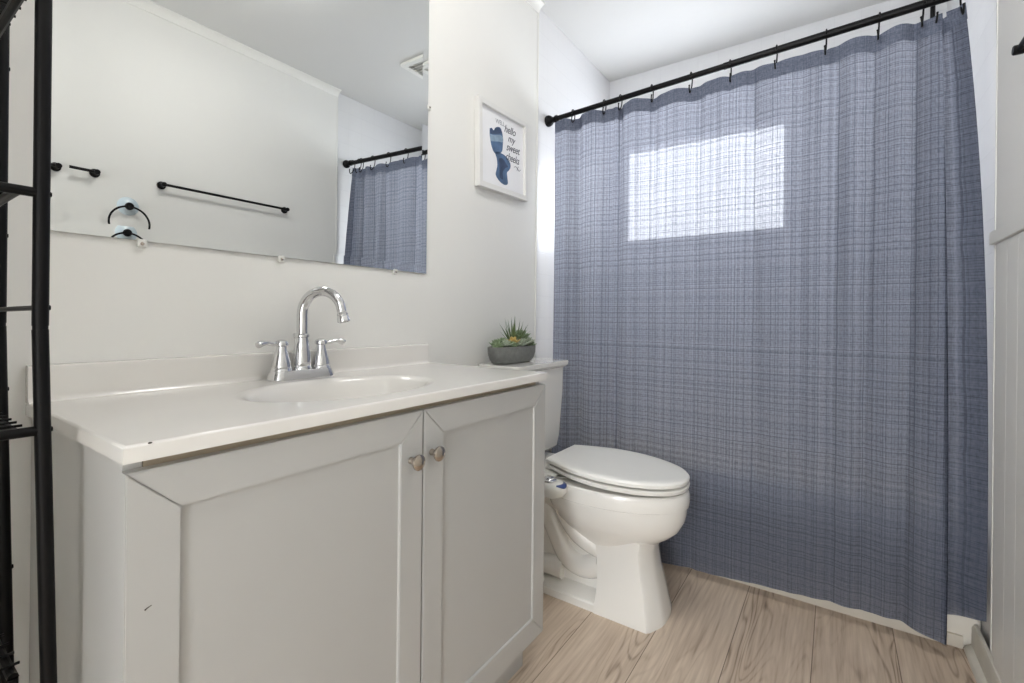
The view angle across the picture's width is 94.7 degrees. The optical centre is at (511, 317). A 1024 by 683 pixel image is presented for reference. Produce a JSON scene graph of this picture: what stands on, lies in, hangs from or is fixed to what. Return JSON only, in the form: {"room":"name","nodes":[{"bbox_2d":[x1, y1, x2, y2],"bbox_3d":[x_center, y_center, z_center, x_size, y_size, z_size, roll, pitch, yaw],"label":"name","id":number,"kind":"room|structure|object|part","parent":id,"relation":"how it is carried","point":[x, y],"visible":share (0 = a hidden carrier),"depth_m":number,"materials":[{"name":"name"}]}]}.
{"room":"bathroom","nodes":[
{"label":"bathroom","id":0,"kind":"room"},
{"bbox_2d":[6,0,609,682],"bbox_3d":[-0.696,-0.221,1.104,0.120,2.440,4.531,1,0,34],"label":"wall","id":1,"kind":"structure","parent":0,"point":[111,299],"depth_m":1.40,"materials":[{"name":"paint"}]},
{"bbox_2d":[25,344,429,403],"bbox_3d":[-0.551,0.116,1.189,0.026,0.064,0.948,1,0,34],"label":"backsplash","id":2,"kind":"structure","parent":1,"relation":"attached to","point":[68,381],"depth_m":0.98,"materials":[{"name":"stone"}]},
{"bbox_2d":[50,0,430,274],"bbox_3d":[-0.539,-0.616,1.210,0.010,0.957,0.932,1,0,34],"label":"wall mirror","id":3,"kind":"object","parent":1,"relation":"attached to","point":[282,129],"visible":0.99,"depth_m":1.10,"materials":[{"name":"silver glass"}]},
{"bbox_2d":[474,95,527,201],"bbox_3d":[-0.036,-0.675,1.926,0.024,0.347,0.350,1,0,34],"label":"framed print","id":4,"kind":"object","parent":1,"relation":"attached to","point":[500,137],"visible":1,"depth_m":1.90,"materials":[{"name":"white paper"}]},
{"bbox_2d":[525,0,544,13],"bbox_3d":[-0.855,-1.424,0.716,0.036,0.038,3.496,1,0,34],"label":"trim","id":5,"kind":"structure","parent":1,"relation":"attached to","point":[536,5],"depth_m":2.13,"materials":[{"name":"paint"}]},
{"bbox_2d":[534,14,538,357],"bbox_3d":[0.109,-0.203,2.169,0.006,2.420,0.008,1,0,34],"label":"trim","id":6,"kind":"structure","parent":1,"relation":"attached to","point":[538,14],"depth_m":2.17,"materials":[{"name":"paint"}]},
{"bbox_2d":[541,0,888,81],"bbox_3d":[0.002,-1.474,0.634,1.780,0.080,4.531,1,0,34],"label":"ceiling","id":7,"kind":"structure","parent":0,"point":[621,39],"depth_m":2.29,"materials":[{"name":"paint"}]},
{"bbox_2d":[507,563,976,682],"bbox_3d":[-0.025,1.046,0.634,1.780,0.080,4.531,1,0,34],"label":"floor","id":8,"kind":"structure","parent":0,"point":[717,629],"depth_m":1.46,"materials":[{"name":"brown wood"}]},
{"bbox_2d":[0,0,56,682],"bbox_3d":[-0.859,0.061,0.443,0.271,1.871,0.618,1,0,34],"label":"storage rack","id":9,"kind":"object","parent":8,"relation":"on","point":[41,193],"visible":1,"depth_m":0.60,"materials":[{"name":"black metal"}]},
{"bbox_3d":[-0.800,0.062,0.751,0.020,1.871,0.041,1,0,34],"label":"post","id":10,"kind":"part","parent":9,"relation":"part of","materials":[{"name":"black metal"}]},
{"bbox_2d":[0,640,18,682],"bbox_3d":[-0.870,0.458,0.433,0.264,0.046,0.575,1,0,34],"label":"shelf","id":11,"kind":"object","parent":9,"relation":"attached to","point":[8,669],"depth_m":0.59,"materials":[{"name":"black metal"}]},
{"bbox_2d":[0,0,23,37],"bbox_3d":[-0.861,-0.418,0.433,0.264,0.046,0.575,1,0,34],"label":"shelf","id":12,"kind":"object","parent":9,"relation":"attached to","point":[11,8],"depth_m":0.62,"materials":[{"name":"black metal"}]},
{"bbox_2d":[0,182,36,205],"bbox_3d":[-0.863,-0.161,0.433,0.264,0.012,0.575,1,0,34],"label":"shelf","id":13,"kind":"object","parent":9,"relation":"attached to","point":[8,191],"depth_m":0.59,"materials":[{"name":"black metal"}]},
{"bbox_2d":[0,418,37,440],"bbox_3d":[-0.867,0.140,0.433,0.264,0.012,0.575,1,0,34],"label":"shelf","id":14,"kind":"object","parent":9,"relation":"attached to","point":[8,431],"depth_m":0.59,"materials":[{"name":"black metal"}]},
{"bbox_3d":[-0.592,0.065,0.609,0.019,1.871,0.042,1,0,34],"label":"post","id":15,"kind":"part","parent":9,"relation":"part of","materials":[{"name":"black metal"}]},
{"bbox_2d":[29,381,544,682],"bbox_3d":[-0.358,0.586,1.066,0.490,0.832,0.961,1,0,34],"label":"vanity cabinet","id":16,"kind":"object","parent":8,"relation":"on","point":[406,545],"visible":0.93,"depth_m":0.76,"materials":[{"name":"white wood"}]},
{"bbox_3d":[-0.324,0.534,0.751,0.018,0.700,0.479,1,0,34],"label":"door","id":17,"kind":"part","parent":16,"relation":"part of","materials":[{"name":"white wood"}]},
{"bbox_2d":[25,344,546,464],"bbox_3d":[-0.365,0.188,1.070,0.467,0.204,0.964,1,0,34],"label":"sink","id":18,"kind":"object","parent":16,"relation":"in","point":[138,410],"visible":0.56,"depth_m":0.88,"materials":[{"name":"ceramic"}]},
{"bbox_2d":[255,286,349,381],"bbox_3d":[-0.500,0.035,1.149,0.202,0.223,0.138,1,0,-19],"label":"faucet","id":19,"kind":"object","parent":18,"relation":"on","point":[302,368],"visible":1,"depth_m":1.13,"materials":[{"name":"silver metal"}]},
{"bbox_3d":[-0.559,0.060,1.080,0.016,0.017,0.057,1,0,27],"label":"lever","id":20,"kind":"part","parent":19,"relation":"part of","materials":[{"name":"silver metal"}]},
{"bbox_3d":[-0.542,0.088,1.110,0.047,0.074,0.047,1,0,34],"label":"handle","id":21,"kind":"part","parent":19,"relation":"part of","materials":[{"name":"silver metal"}]},
{"bbox_3d":[-0.513,0.135,1.152,0.056,0.024,0.162,1,0,34],"label":"plate","id":22,"kind":"part","parent":19,"relation":"part of","materials":[{"name":"silver metal"}]},
{"bbox_3d":[-0.513,0.081,1.152,0.045,0.086,0.045,1,0,34],"label":"spout","id":23,"kind":"part","parent":19,"relation":"part of","materials":[{"name":"silver metal"}]},
{"bbox_3d":[-0.484,0.088,1.195,0.047,0.074,0.047,1,0,34],"label":"handle","id":24,"kind":"part","parent":19,"relation":"part of","materials":[{"name":"silver metal"}]},
{"bbox_3d":[-0.460,-0.014,1.141,0.133,0.123,0.026,1,0,12],"label":"spout","id":25,"kind":"part","parent":19,"relation":"part of","materials":[{"name":"silver metal"}]},
{"bbox_3d":[-0.458,0.061,1.218,0.057,0.017,0.016,1,0,-40],"label":"lever","id":26,"kind":"part","parent":19,"relation":"part of","materials":[{"name":"silver metal"}]},
{"bbox_3d":[-0.193,0.180,0.953,0.002,0.016,0.913,1,0,34],"label":"rail","id":27,"kind":"part","parent":16,"relation":"part of","materials":[{"name":"white wood"}]},
{"bbox_3d":[-0.184,0.277,0.908,0.030,0.031,0.031,1,0,34],"label":"knob","id":28,"kind":"part","parent":16,"relation":"part of","materials":[{"name":"silver metal"}]},
{"bbox_3d":[-0.152,0.274,0.955,0.030,0.031,0.031,1,0,34],"label":"knob","id":29,"kind":"part","parent":16,"relation":"part of","materials":[{"name":"silver metal"}]},
{"bbox_3d":[-0.051,0.536,1.148,0.018,0.700,0.478,1,0,34],"label":"door","id":30,"kind":"part","parent":16,"relation":"part of","materials":[{"name":"white wood"}]},
{"bbox_2d":[478,358,689,633],"bbox_3d":[0.273,0.594,1.754,0.740,0.830,0.406,1,0,34],"label":"toilet","id":31,"kind":"object","parent":8,"relation":"on","point":[602,538],"visible":0.82,"depth_m":1.59,"materials":[{"name":"ceramic"}]},
{"bbox_2d":[488,319,536,363],"bbox_3d":[0.009,0.083,1.855,0.132,0.185,0.270,1,0,39],"label":"succulent planter","id":32,"kind":"object","parent":31,"relation":"on","point":[516,348],"visible":1,"depth_m":1.81,"materials":[{"name":"grey concrete"}]},
{"bbox_3d":[0.002,0.143,1.861,0.100,0.065,0.271,1,0,34],"label":"pot","id":33,"kind":"part","parent":32,"relation":"part of","materials":[{"name":"grey concrete"}]},
{"bbox_3d":[0.055,0.191,1.907,0.200,0.028,0.406,1,0,34],"label":"tank lid","id":34,"kind":"part","parent":31,"relation":"part of","materials":[{"name":"ceramic"}]},
{"bbox_3d":[0.050,0.373,1.909,0.180,0.344,0.372,1,0,34],"label":"tank","id":35,"kind":"part","parent":31,"relation":"part of","materials":[{"name":"ceramic"}]},
{"bbox_2d":[544,469,566,498],"bbox_3d":[0.199,0.573,1.725,0.142,0.067,0.348,1,0,34],"label":"bidet attachment","id":36,"kind":"object","parent":31,"relation":"attached to","point":[554,488],"visible":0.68,"depth_m":1.57,"materials":[{"name":"white plastic"}]},
{"bbox_3d":[0.193,0.562,1.786,0.063,0.005,0.255,1,0,34],"label":"mounting plate","id":37,"kind":"part","parent":36,"relation":"part of","materials":[{"name":"white plastic"}]},
{"bbox_3d":[0.169,0.562,1.579,0.027,0.018,0.054,1,0,34],"label":"lever","id":38,"kind":"part","parent":36,"relation":"part of","materials":[{"name":"blue plastic"}]},
{"bbox_3d":[0.385,0.528,1.688,0.475,0.035,0.352,1,0,34],"label":"lid","id":39,"kind":"part","parent":31,"relation":"part of","materials":[{"name":"plastic"}]},
{"bbox_3d":[0.389,0.552,1.684,0.465,0.030,0.354,1,0,34],"label":"seat","id":40,"kind":"part","parent":31,"relation":"part of","materials":[{"name":"plastic"}]},
{"bbox_3d":[0.374,0.697,1.694,0.505,0.247,0.357,1,0,34],"label":"bowl","id":41,"kind":"part","parent":31,"relation":"part of","materials":[{"name":"ceramic"}]},
{"bbox_2d":[548,449,980,648],"bbox_3d":[0.992,0.814,2.134,1.514,0.405,0.707,1,0,34],"label":"bathtub","id":42,"kind":"object","parent":8,"relation":"on","point":[959,628],"visible":0.02,"depth_m":1.55,"materials":[{"name":"ceramic"}]},
{"bbox_3d":[0.797,0.997,1.872,1.452,0.036,0.016,1,0,34],"label":"molding","id":43,"kind":"part","parent":42,"relation":"part of","materials":[{"name":"beige paint"}]},
{"bbox_2d":[609,0,946,108],"bbox_3d":[1.232,-0.201,2.468,1.518,2.440,0.100,1,0,34],"label":"wall","id":44,"kind":"structure","parent":0,"point":[629,84],"depth_m":2.38,"materials":[{"name":"paint"}]},
{"bbox_2d":[947,0,1023,655],"bbox_3d":[0.658,-0.207,0.175,0.156,2.440,4.531,1,0,34],"label":"wall","id":45,"kind":"structure","parent":0,"point":[981,14],"depth_m":1.37,"materials":[{"name":"paint"}]},
{"bbox_2d":[545,0,950,126],"bbox_3d":[0.786,-0.955,1.808,1.519,0.105,0.051,1,0,35],"label":"curtain rod","id":46,"kind":"object","parent":45,"relation":"attached to","point":[549,120],"visible":0.97,"depth_m":1.70,"materials":[{"name":"black metal"}]},
{"bbox_2d":[650,84,653,102],"bbox_3d":[0.578,-0.925,1.949,0.011,0.082,0.047,1,0,25],"label":"curtain hook","id":47,"kind":"object","parent":46,"relation":"hanging from","point":[652,98],"visible":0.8,"depth_m":1.94,"materials":[{"name":"black metal"}]},
{"bbox_2d":[688,72,692,92],"bbox_3d":[0.705,-0.925,1.859,0.007,0.090,0.047,1,0,38],"label":"curtain hook","id":48,"kind":"object","parent":46,"relation":"hanging from","point":[690,72],"visible":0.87,"depth_m":1.85,"materials":[{"name":"black metal"}]},
{"bbox_2d":[729,59,731,81],"bbox_3d":[0.822,-0.928,1.776,0.009,0.093,0.047,1,0,28],"label":"curtain hook","id":49,"kind":"object","parent":46,"relation":"hanging from","point":[730,73],"visible":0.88,"depth_m":1.77,"materials":[{"name":"black metal"}]},
{"bbox_2d":[552,2,987,645],"bbox_3d":[0.791,0.021,1.801,1.457,1.939,0.082,1,0,36],"label":"shower curtain","id":50,"kind":"object","parent":46,"relation":"hanging from","point":[770,283],"visible":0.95,"depth_m":1.64,"materials":[{"name":"fabric"}]},
{"bbox_2d":[774,45,777,68],"bbox_3d":[0.946,-0.931,1.688,0.009,0.094,0.047,1,0,41],"label":"curtain hook","id":51,"kind":"object","parent":46,"relation":"hanging from","point":[776,60],"visible":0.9,"depth_m":1.68,"materials":[{"name":"black metal"}]},
{"bbox_2d":[824,29,826,54],"bbox_3d":[1.067,-0.935,1.603,0.009,0.096,0.047,1,0,41],"label":"curtain hook","id":52,"kind":"object","parent":46,"relation":"hanging from","point":[825,45],"visible":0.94,"depth_m":1.59,"materials":[{"name":"black metal"}]},
{"bbox_2d":[876,12,880,39],"bbox_3d":[1.183,-0.938,1.520,0.011,0.096,0.047,1,0,44],"label":"curtain hook","id":53,"kind":"object","parent":46,"relation":"hanging from","point":[878,29],"visible":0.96,"depth_m":1.51,"materials":[{"name":"black metal"}]},
{"bbox_2d":[920,0,925,26],"bbox_3d":[1.271,-0.941,1.457,0.048,0.096,0.014,1,0,-42],"label":"curtain hook","id":54,"kind":"object","parent":46,"relation":"hanging from","point":[923,10],"visible":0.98,"depth_m":1.45,"materials":[{"name":"black metal"}]},
{"bbox_2d":[930,5,935,17],"bbox_3d":[1.753,-0.397,1.977,0.040,2.034,0.040,1,0,34],"label":"pole","id":55,"kind":"object","parent":46,"relation":"hanging from","point":[931,15],"visible":0.02,"depth_m":1.97,"materials":[{"name":"black metal"}]},
{"bbox_2d":[932,0,938,22],"bbox_3d":[1.292,-0.942,1.443,0.011,0.096,0.047,1,0,25],"label":"curtain hook","id":56,"kind":"object","parent":46,"relation":"hanging from","point":[933,12],"visible":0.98,"depth_m":1.43,"materials":[{"name":"black metal"}]},
{"bbox_2d":[959,0,964,14],"bbox_3d":[1.342,-0.944,1.408,0.008,0.094,0.047,1,0,30],"label":"curtain hook","id":57,"kind":"object","parent":46,"relation":"hanging from","point":[960,1],"visible":1,"depth_m":1.41,"materials":[{"name":"black metal"}]},
{"bbox_2d":[964,645,986,682],"bbox_3d":[0.369,1.001,-0.051,0.018,0.019,3.644,1,0,34],"label":"trim","id":58,"kind":"structure","parent":45,"relation":"attached to","point":[979,676],"depth_m":1.37,"materials":[{"name":"paint"}]},
{"bbox_2d":[971,624,1001,682],"bbox_3d":[0.382,0.967,-0.059,0.013,0.086,3.646,1,0,34],"label":"baseboard","id":59,"kind":"structure","parent":45,"relation":"attached to","point":[984,656],"depth_m":1.34,"materials":[{"name":"paint"}]},
{"bbox_2d":[990,0,997,651],"bbox_3d":[1.347,-0.227,1.314,0.006,2.314,0.008,1,0,34],"label":"trim","id":60,"kind":"structure","parent":45,"relation":"attached to","point":[997,0],"depth_m":1.31,"materials":[{"name":"paint"}]},
{"bbox_2d":[989,213,1023,244],"bbox_3d":[0.354,-0.232,-0.120,0.010,0.036,3.500,1,0,34],"label":"trim","id":61,"kind":"structure","parent":45,"relation":"attached to","point":[1015,226],"depth_m":1.19,"materials":[{"name":"paint"}]},
{"bbox_2d":[993,231,1023,682],"bbox_3d":[0.340,0.356,-0.138,0.006,1.137,3.431,1,0,34],"label":"wainscoting","id":62,"kind":"structure","parent":45,"relation":"attached to","point":[1008,658],"depth_m":1.17,"materials":[{"name":"paint"}]},
{"bbox_2d":[1011,37,1023,55],"bbox_3d":[0.966,-0.598,0.793,0.044,0.036,0.638,1,0,34],"label":"towel bar","id":63,"kind":"object","parent":45,"relation":"attached to","point":[1016,49],"visible":1,"depth_m":1.04,"materials":[{"name":"black metal"}]},
{"bbox_3d":[1.136,-0.596,1.042,0.044,0.036,0.036,1,0,34],"label":"post","id":64,"kind":"part","parent":63,"relation":"part of","materials":[{"name":"black metal"}]}
]}

